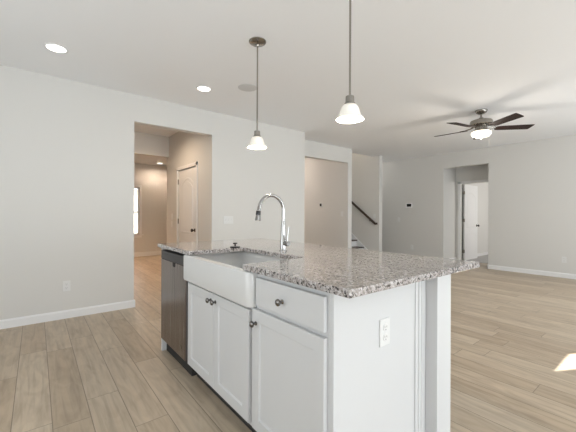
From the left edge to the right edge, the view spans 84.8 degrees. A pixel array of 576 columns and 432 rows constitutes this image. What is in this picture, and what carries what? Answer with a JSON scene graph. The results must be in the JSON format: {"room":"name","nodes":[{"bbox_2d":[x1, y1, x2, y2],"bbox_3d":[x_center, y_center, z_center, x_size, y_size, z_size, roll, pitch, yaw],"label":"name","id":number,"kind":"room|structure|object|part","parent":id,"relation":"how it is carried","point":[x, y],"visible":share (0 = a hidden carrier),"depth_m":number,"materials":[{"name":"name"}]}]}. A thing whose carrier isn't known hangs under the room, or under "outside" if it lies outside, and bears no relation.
{"room":"kitchen","nodes":[
{"label":"kitchen","id":0,"kind":"room"},
{"bbox_2d":[134,163,166,252],"bbox_3d":[-4.738,-0.148,8.335,4.200,2.600,0.120,0,0,-39],"label":"wall","id":1,"kind":"structure","parent":0,"point":[152,178],"depth_m":8.96,"materials":[{"name":"white paint"}]},
{"bbox_2d":[134,185,143,237],"bbox_3d":[-4.496,-0.102,8.465,1.140,1.450,0.120,0,0,-39],"label":"window","id":2,"kind":"structure","parent":1,"relation":"in","point":[137,188],"depth_m":8.75,"materials":[{"name":"white paint"}]},
{"bbox_3d":[-4.514,-0.115,8.496,0.870,1.235,0.029,0,0,-39],"label":"pane","id":3,"kind":"part","parent":2,"relation":"part of","materials":[{"name":"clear glass"}]},
{"bbox_3d":[-4.517,-0.114,8.492,0.940,1.307,0.050,0,0,-39],"label":"sash","id":4,"kind":"part","parent":2,"relation":"part of","materials":[{"name":"white plastic"}]},
{"bbox_2d":[134,251,160,256],"bbox_3d":[-4.653,1.092,8.320,4.080,0.120,0.015,0,0,-39],"label":"baseboard","id":5,"kind":"structure","parent":1,"relation":"attached to","point":[152,253],"depth_m":8.87,"materials":[{"name":"white paint"}]},
{"bbox_2d":[134,154,166,165],"bbox_3d":[-3.784,-1.485,7.148,4.200,0.120,3.160,0,0,-39],"label":"ceiling","id":6,"kind":"structure","parent":0,"point":[141,159],"depth_m":8.24,"materials":[{"name":"white paint"}]},
{"bbox_2d":[134,131,168,157],"bbox_3d":[-3.378,-1.330,5.373,2.620,0.393,0.120,0,0,-39],"label":"wall","id":7,"kind":"structure","parent":0,"point":[146,144],"depth_m":5.94,"materials":[{"name":"white paint"}]},
{"bbox_2d":[0,65,304,319],"bbox_3d":[-1.993,-0.179,4.211,5.540,2.683,0.421,0,0,-39],"label":"wall","id":8,"kind":"structure","parent":0,"point":[67,146],"depth_m":3.70,"materials":[{"name":"white paint"}]},
{"bbox_2d":[63,281,69,291],"bbox_3d":[-2.488,0.798,3.543,0.072,0.116,0.010,0,0,-39],"label":"wall outlet","id":9,"kind":"object","parent":8,"relation":"attached to","point":[66,284],"visible":1,"depth_m":3.54,"materials":[{"name":"white plastic"}]},
{"bbox_2d":[0,300,134,328],"bbox_3d":[-2.979,1.113,3.149,2.682,0.092,0.015,0,0,-39],"label":"baseboard","id":10,"kind":"structure","parent":8,"relation":"attached to","point":[58,315],"depth_m":3.52,"materials":[{"name":"white paint"}]},
{"bbox_2d":[223,216,232,223],"bbox_3d":[-0.905,0.076,4.802,0.164,0.116,0.014,0,0,-39],"label":"light switch","id":11,"kind":"object","parent":8,"relation":"attached to","point":[227,219],"visible":1,"depth_m":4.80,"materials":[{"name":"white plastic"}]},
{"bbox_2d":[167,131,208,242],"bbox_3d":[-1.749,-0.178,5.523,0.120,2.683,1.926,0,0,-39],"label":"wall","id":12,"kind":"structure","parent":0,"point":[185,148],"depth_m":5.36,"materials":[{"name":"white paint"}]},
{"bbox_2d":[178,166,195,241],"bbox_3d":[-1.749,0.177,5.416,0.106,1.948,0.845,0,0,-39],"label":"door","id":13,"kind":"structure","parent":12,"relation":"in","point":[186,182],"depth_m":5.40,"materials":[{"name":"white paint"}]},
{"bbox_3d":[-1.731,-0.167,5.419,0.007,0.960,0.570,0,0,-39],"label":"panel moulding","id":14,"kind":"part","parent":13,"relation":"part of","materials":[{"name":"white paint"}]},
{"bbox_3d":[-1.731,-0.159,5.419,0.010,0.826,0.456,0,0,-39],"label":"panel","id":15,"kind":"part","parent":13,"relation":"part of","materials":[{"name":"white paint"}]},
{"bbox_2d":[176,161,197,242],"bbox_3d":[-1.746,0.152,5.409,0.016,2.022,0.950,0,0,-39],"label":"trim","id":16,"kind":"structure","parent":12,"relation":"attached to","point":[196,162],"depth_m":5.21,"materials":[{"name":"white paint"}]},
{"bbox_2d":[0,0,575,162],"bbox_3d":[2.242,-1.564,5.133,13.300,0.120,13.830,0,0,-39],"label":"ceiling","id":17,"kind":"structure","parent":0,"point":[419,67],"depth_m":3.08,"materials":[{"name":"white paint"}]},
{"bbox_2d":[43,43,68,53],"bbox_3d":[-2.113,-1.518,2.877,0.188,0.006,0.188,0,0,-39],"label":"recessed light","id":18,"kind":"object","parent":17,"relation":"in","point":[53,47],"visible":1,"depth_m":2.88,"materials":[{"name":"white paint"}]},
{"bbox_2d":[196,85,211,91],"bbox_3d":[-1.010,-1.514,3.790,0.188,0.006,0.188,0,0,-39],"label":"recessed light","id":19,"kind":"object","parent":17,"relation":"in","point":[202,88],"visible":1,"depth_m":3.78,"materials":[{"name":"white plastic"}]},
{"bbox_2d":[238,84,256,91],"bbox_3d":[-0.482,-1.510,3.751,0.224,0.009,0.224,0,0,-39],"label":"ceiling speaker","id":20,"kind":"object","parent":17,"relation":"attached to","point":[244,87],"visible":1,"depth_m":3.73,"materials":[{"name":"white plastic"}]},
{"bbox_2d":[239,85,254,90],"bbox_3d":[-0.482,-1.508,3.751,0.205,0.004,0.205,0,0,-44],"label":"grille","id":21,"kind":"object","parent":20,"relation":"attached to","point":[242,87],"depth_m":3.73,"materials":[{"name":"white plastic"}]},
{"bbox_2d":[247,37,266,149],"bbox_3d":[-0.268,-1.051,2.753,0.173,0.926,0.173,0,0,-39],"label":"pendant light","id":22,"kind":"object","parent":17,"relation":"hanging from","point":[257,142],"visible":1,"depth_m":2.73,"materials":[{"name":"white glass"}]},
{"bbox_3d":[-0.269,-0.635,2.753,0.173,0.092,0.173,0,0,-39],"label":"lamp shade","id":23,"kind":"part","parent":22,"relation":"part of","materials":[{"name":"white glass"}]},
{"bbox_3d":[-0.268,-1.097,2.753,0.013,0.743,0.013,0,0,-39],"label":"rod","id":24,"kind":"part","parent":22,"relation":"part of","materials":[{"name":"silver metal"}]},
{"bbox_2d":[336,0,363,123],"bbox_3d":[0.382,-1.049,1.940,0.173,0.926,0.173,0,0,-39],"label":"pendant light","id":25,"kind":"object","parent":17,"relation":"hanging from","point":[350,113],"visible":1,"depth_m":1.93,"materials":[{"name":"white glass"}]},
{"bbox_3d":[0.380,-0.632,1.940,0.173,0.092,0.173,0,0,-39],"label":"lamp shade","id":26,"kind":"part","parent":25,"relation":"part of","materials":[{"name":"white glass"}]},
{"bbox_3d":[0.382,-1.095,1.940,0.013,0.743,0.013,0,0,-39],"label":"rod","id":27,"kind":"part","parent":25,"relation":"part of","materials":[{"name":"silver metal"}]},
{"bbox_2d":[434,109,534,139],"bbox_3d":[2.746,-1.191,4.561,1.260,0.623,1.239,0,0,-39],"label":"ceiling fan","id":28,"kind":"object","parent":17,"relation":"hanging from","point":[481,125],"visible":1,"depth_m":4.44,"materials":[{"name":"silver metal"}]},
{"bbox_3d":[2.395,-1.241,4.346,0.466,0.033,0.139,0,0,-26],"label":"blade","id":29,"kind":"part","parent":28,"relation":"part of","materials":[{"name":"brown wood"}]},
{"bbox_3d":[2.774,-1.156,4.533,0.252,0.082,0.252,0,0,-39],"label":"lamp shade","id":30,"kind":"part","parent":28,"relation":"part of","materials":[{"name":"white glass"}]},
{"bbox_3d":[2.835,-1.239,4.114,0.139,0.033,0.466,0,0,-8],"label":"blade","id":31,"kind":"part","parent":28,"relation":"part of","materials":[{"name":"brown wood"}]},
{"bbox_3d":[3.192,-1.238,4.461,0.466,0.033,0.139,0,0,10],"label":"blade","id":32,"kind":"part","parent":28,"relation":"part of","materials":[{"name":"brown wood"}]},
{"bbox_2d":[0,255,575,431],"bbox_3d":[2.231,1.225,5.132,13.300,0.108,13.830,0,0,-39],"label":"floor","id":33,"kind":"structure","parent":0,"point":[513,334],"depth_m":2.41,"materials":[{"name":"wood"}]},
{"bbox_2d":[161,248,166,350],"bbox_3d":[-0.831,0.721,2.916,0.650,0.891,0.027,0,0,-39],"label":"board","id":34,"kind":"object","parent":33,"relation":"on","point":[163,343],"visible":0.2,"depth_m":2.71,"materials":[{"name":"white paint"}]},
{"bbox_2d":[161,249,196,375],"bbox_3d":[-0.665,0.731,2.665,0.629,0.872,0.572,0,0,-39],"label":"dishwasher","id":35,"kind":"object","parent":33,"relation":"on","point":[174,289],"visible":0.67,"depth_m":2.42,"materials":[{"name":"grey"}]},
{"bbox_3d":[-0.895,0.707,2.475,0.028,0.676,0.554,0,0,-39],"label":"door panel","id":36,"kind":"part","parent":35,"relation":"part of","materials":[{"name":"silver metal"}]},
{"bbox_3d":[-0.846,1.117,2.524,0.065,0.100,0.568,0,0,-39],"label":"kick plate","id":37,"kind":"part","parent":35,"relation":"part of","materials":[{"name":"grey metal"}]},
{"bbox_2d":[188,282,256,425],"bbox_3d":[-0.210,0.724,2.087,0.680,0.891,0.868,0,0,-39],"label":"base cabinet","id":38,"kind":"object","parent":33,"relation":"on","point":[219,330],"visible":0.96,"depth_m":1.82,"materials":[{"name":"white paint"}]},
{"bbox_3d":[-0.569,0.758,2.058,0.019,0.570,0.407,0,0,-39],"label":"door","id":39,"kind":"part","parent":38,"relation":"part of","materials":[{"name":"white paint"}]},
{"bbox_2d":[197,373,256,431],"bbox_3d":[-0.223,1.117,1.751,0.014,0.104,1.379,0,0,-39],"label":"board","id":40,"kind":"object","parent":38,"relation":"attached to","point":[248,425],"visible":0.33,"depth_m":1.93,"materials":[{"name":"grey"}]},
{"bbox_3d":[-0.316,0.759,1.742,0.019,0.570,0.396,0,0,-39],"label":"door","id":41,"kind":"part","parent":38,"relation":"part of","materials":[{"name":"white paint"}]},
{"bbox_2d":[249,274,425,431],"bbox_3d":[0.236,0.725,1.542,0.698,0.891,0.538,0,0,-39],"label":"base cabinet","id":42,"kind":"object","parent":33,"relation":"on","point":[319,364],"visible":0.8,"depth_m":1.33,"materials":[{"name":"white paint"}]},
{"bbox_3d":[-0.168,0.524,1.516,0.033,0.031,0.031,0,0,-39],"label":"knob","id":43,"kind":"part","parent":42,"relation":"part of","materials":[{"name":"silver metal"}]},
{"bbox_3d":[-0.037,0.375,1.353,0.033,0.031,0.031,0,0,-39],"label":"knob","id":44,"kind":"part","parent":42,"relation":"part of","materials":[{"name":"silver metal"}]},
{"bbox_3d":[-0.015,0.752,1.365,0.019,0.586,0.495,0,0,-39],"label":"door","id":45,"kind":"part","parent":42,"relation":"part of","materials":[{"name":"white paint"}]},
{"bbox_3d":[-0.004,0.370,1.354,0.019,0.135,0.465,0,0,-39],"label":"drawer","id":46,"kind":"part","parent":42,"relation":"part of","materials":[{"name":"white paint"}]},
{"bbox_2d":[158,238,479,298],"bbox_3d":[-0.041,0.263,2.204,1.059,0.029,2.127,0,0,-39],"label":"countertop","id":47,"kind":"structure","parent":42,"relation":"on","point":[346,272],"depth_m":1.59,"materials":[{"name":"stone"}]},
{"bbox_2d":[183,251,286,307],"bbox_3d":[-0.279,0.368,2.031,0.489,0.178,0.896,0,0,-39],"label":"farmhouse sink","id":48,"kind":"object","parent":47,"relation":"in","point":[222,274],"visible":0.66,"depth_m":1.85,"materials":[{"name":"white ceramic"}]},
{"bbox_2d":[255,194,289,250],"bbox_3d":[-0.102,0.053,2.109,0.256,0.392,0.087,0,0,-39],"label":"faucet","id":49,"kind":"object","parent":47,"relation":"on","point":[283,243],"visible":0.99,"depth_m":2.16,"materials":[{"name":"silver metal"}]},
{"bbox_3d":[-0.112,-0.050,2.122,0.225,0.186,0.023,0,0,-39],"label":"spout","id":50,"kind":"part","parent":49,"relation":"part of","materials":[{"name":"silver metal"}]},
{"bbox_3d":[0.413,0.726,1.363,0.645,0.891,0.018,0,0,-39],"label":"panel","id":51,"kind":"part","parent":42,"relation":"part of","materials":[{"name":"white paint"}]},
{"bbox_2d":[379,317,389,346],"bbox_3d":[0.414,0.500,1.346,0.072,0.116,0.010,0,0,-39],"label":"wall outlet","id":52,"kind":"object","parent":42,"relation":"attached to","point":[384,324],"visible":1,"depth_m":1.34,"materials":[{"name":"white plastic"}]},
{"bbox_2d":[383,333,387,340],"bbox_3d":[0.415,0.521,1.344,0.033,0.033,0.003,0,0,-39],"label":"socket","id":53,"kind":"object","parent":52,"relation":"attached to","point":[385,335],"depth_m":1.34,"materials":[{"name":"white plastic"}]},
{"bbox_2d":[383,323,387,330],"bbox_3d":[0.416,0.479,1.344,0.033,0.033,0.003,0,0,-39],"label":"socket","id":54,"kind":"object","parent":52,"relation":"attached to","point":[385,325],"depth_m":1.34,"materials":[{"name":"white plastic"}]},
{"bbox_3d":[0.639,0.728,1.527,0.085,0.890,0.010,0,0,-39],"label":"scribe moulding","id":55,"kind":"part","parent":42,"relation":"part of","materials":[{"name":"white paint"}]},
{"bbox_2d":[352,234,367,249],"bbox_3d":[0.782,-0.115,8.979,1.098,2.577,3.196,0,0,-39],"label":"staircase","id":56,"kind":"structure","parent":33,"relation":"on","point":[356,243],"depth_m":8.41,"materials":[{"name":"white paint"}]},
{"bbox_2d":[304,140,351,247],"bbox_3d":[-0.744,-1.433,8.453,1.940,5.200,4.655,0,0,-39],"label":"wall","id":57,"kind":"structure","parent":0,"point":[328,168],"depth_m":7.53,"materials":[{"name":"white paint"}]},
{"bbox_2d":[352,153,381,250],"bbox_3d":[0.396,-1.429,9.466,1.365,5.200,4.735,0,0,-39],"label":"wall","id":58,"kind":"structure","parent":0,"point":[366,170],"depth_m":8.24,"materials":[{"name":"white paint"}]},
{"bbox_2d":[352,201,376,224],"bbox_3d":[1.247,-0.949,9.210,0.090,2.392,3.188,0,0,-39],"label":"handrail","id":59,"kind":"object","parent":58,"relation":"attached to","point":[353,203],"visible":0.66,"depth_m":8.22,"materials":[{"name":"brown wood"}]},
{"bbox_2d":[425,274,450,431],"bbox_3d":[0.121,0.725,2.358,0.140,0.891,2.070,0,0,-39],"label":"post","id":60,"kind":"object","parent":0,"point":[438,290],"depth_m":1.54,"materials":[{"name":"white paint"}]},
{"bbox_2d":[445,164,487,259],"bbox_3d":[4.482,-0.154,7.646,0.694,2.683,1.226,0,0,-39],"label":"wall","id":61,"kind":"structure","parent":0,"point":[477,172],"depth_m":8.01,"materials":[{"name":"white paint"}]},
{"bbox_2d":[462,184,462,259],"bbox_3d":[4.504,0.195,8.150,0.028,1.985,0.007,0,0,-39],"label":"trim","id":62,"kind":"structure","parent":61,"relation":"attached to","point":[462,184],"depth_m":8.15,"materials":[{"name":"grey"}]},
{"bbox_2d":[462,184,479,259],"bbox_3d":[4.871,0.195,8.369,0.860,1.963,0.110,0,0,-39],"label":"door","id":63,"kind":"structure","parent":61,"relation":"in","point":[470,193],"depth_m":8.36,"materials":[{"name":"white paint"}]},
{"bbox_3d":[4.877,0.769,8.392,0.560,0.560,0.007,0,0,-39],"label":"panel moulding","id":64,"kind":"part","parent":63,"relation":"part of","materials":[{"name":"white paint"}]},
{"bbox_3d":[4.880,-0.131,8.392,0.560,0.940,0.007,0,0,-39],"label":"panel moulding","id":65,"kind":"part","parent":63,"relation":"part of","materials":[{"name":"white paint"}]},
{"bbox_2d":[458,179,487,259],"bbox_3d":[4.668,0.167,7.762,0.016,2.043,0.934,0,0,-39],"label":"trim","id":66,"kind":"structure","parent":61,"relation":"attached to","point":[474,181],"depth_m":8.09,"materials":[{"name":"white paint"}]},
{"bbox_2d":[463,182,487,252],"bbox_3d":[6.486,-0.146,7.983,3.100,2.683,3.180,0,0,-39],"label":"wall","id":67,"kind":"structure","parent":0,"point":[482,230],"depth_m":9.23,"materials":[{"name":"white paint"}]},
{"bbox_2d":[477,252,487,256],"bbox_3d":[5.569,1.145,9.126,2.860,0.092,0.015,0,0,-39],"label":"baseboard","id":68,"kind":"structure","parent":67,"relation":"attached to","point":[483,253],"depth_m":9.20,"materials":[{"name":"white paint"}]},
{"bbox_2d":[382,134,575,273],"bbox_3d":[4.075,-0.156,6.774,1.031,2.683,8.500,0,0,-39],"label":"wall","id":69,"kind":"structure","parent":0,"point":[532,184],"depth_m":6.71,"materials":[{"name":"white paint"}]},
{"bbox_2d":[406,203,411,207],"bbox_3d":[3.233,-0.253,8.443,0.023,0.120,0.180,0,0,-39],"label":"thermostat","id":70,"kind":"object","parent":69,"relation":"attached to","point":[408,205],"visible":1,"depth_m":8.43,"materials":[{"name":"black plastic"}]},
{"bbox_2d":[487,264,575,278],"bbox_3d":[5.715,1.146,5.335,0.015,0.092,4.199,0,0,-39],"label":"baseboard","id":71,"kind":"structure","parent":69,"relation":"attached to","point":[495,267],"depth_m":6.32,"materials":[{"name":"white paint"}]},
{"bbox_2d":[562,256,566,262],"bbox_3d":[5.219,0.845,5.963,0.010,0.116,0.072,0,0,-39],"label":"wall outlet","id":72,"kind":"object","parent":69,"relation":"attached to","point":[564,259],"visible":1,"depth_m":5.96,"materials":[{"name":"white plastic"}]}
]}

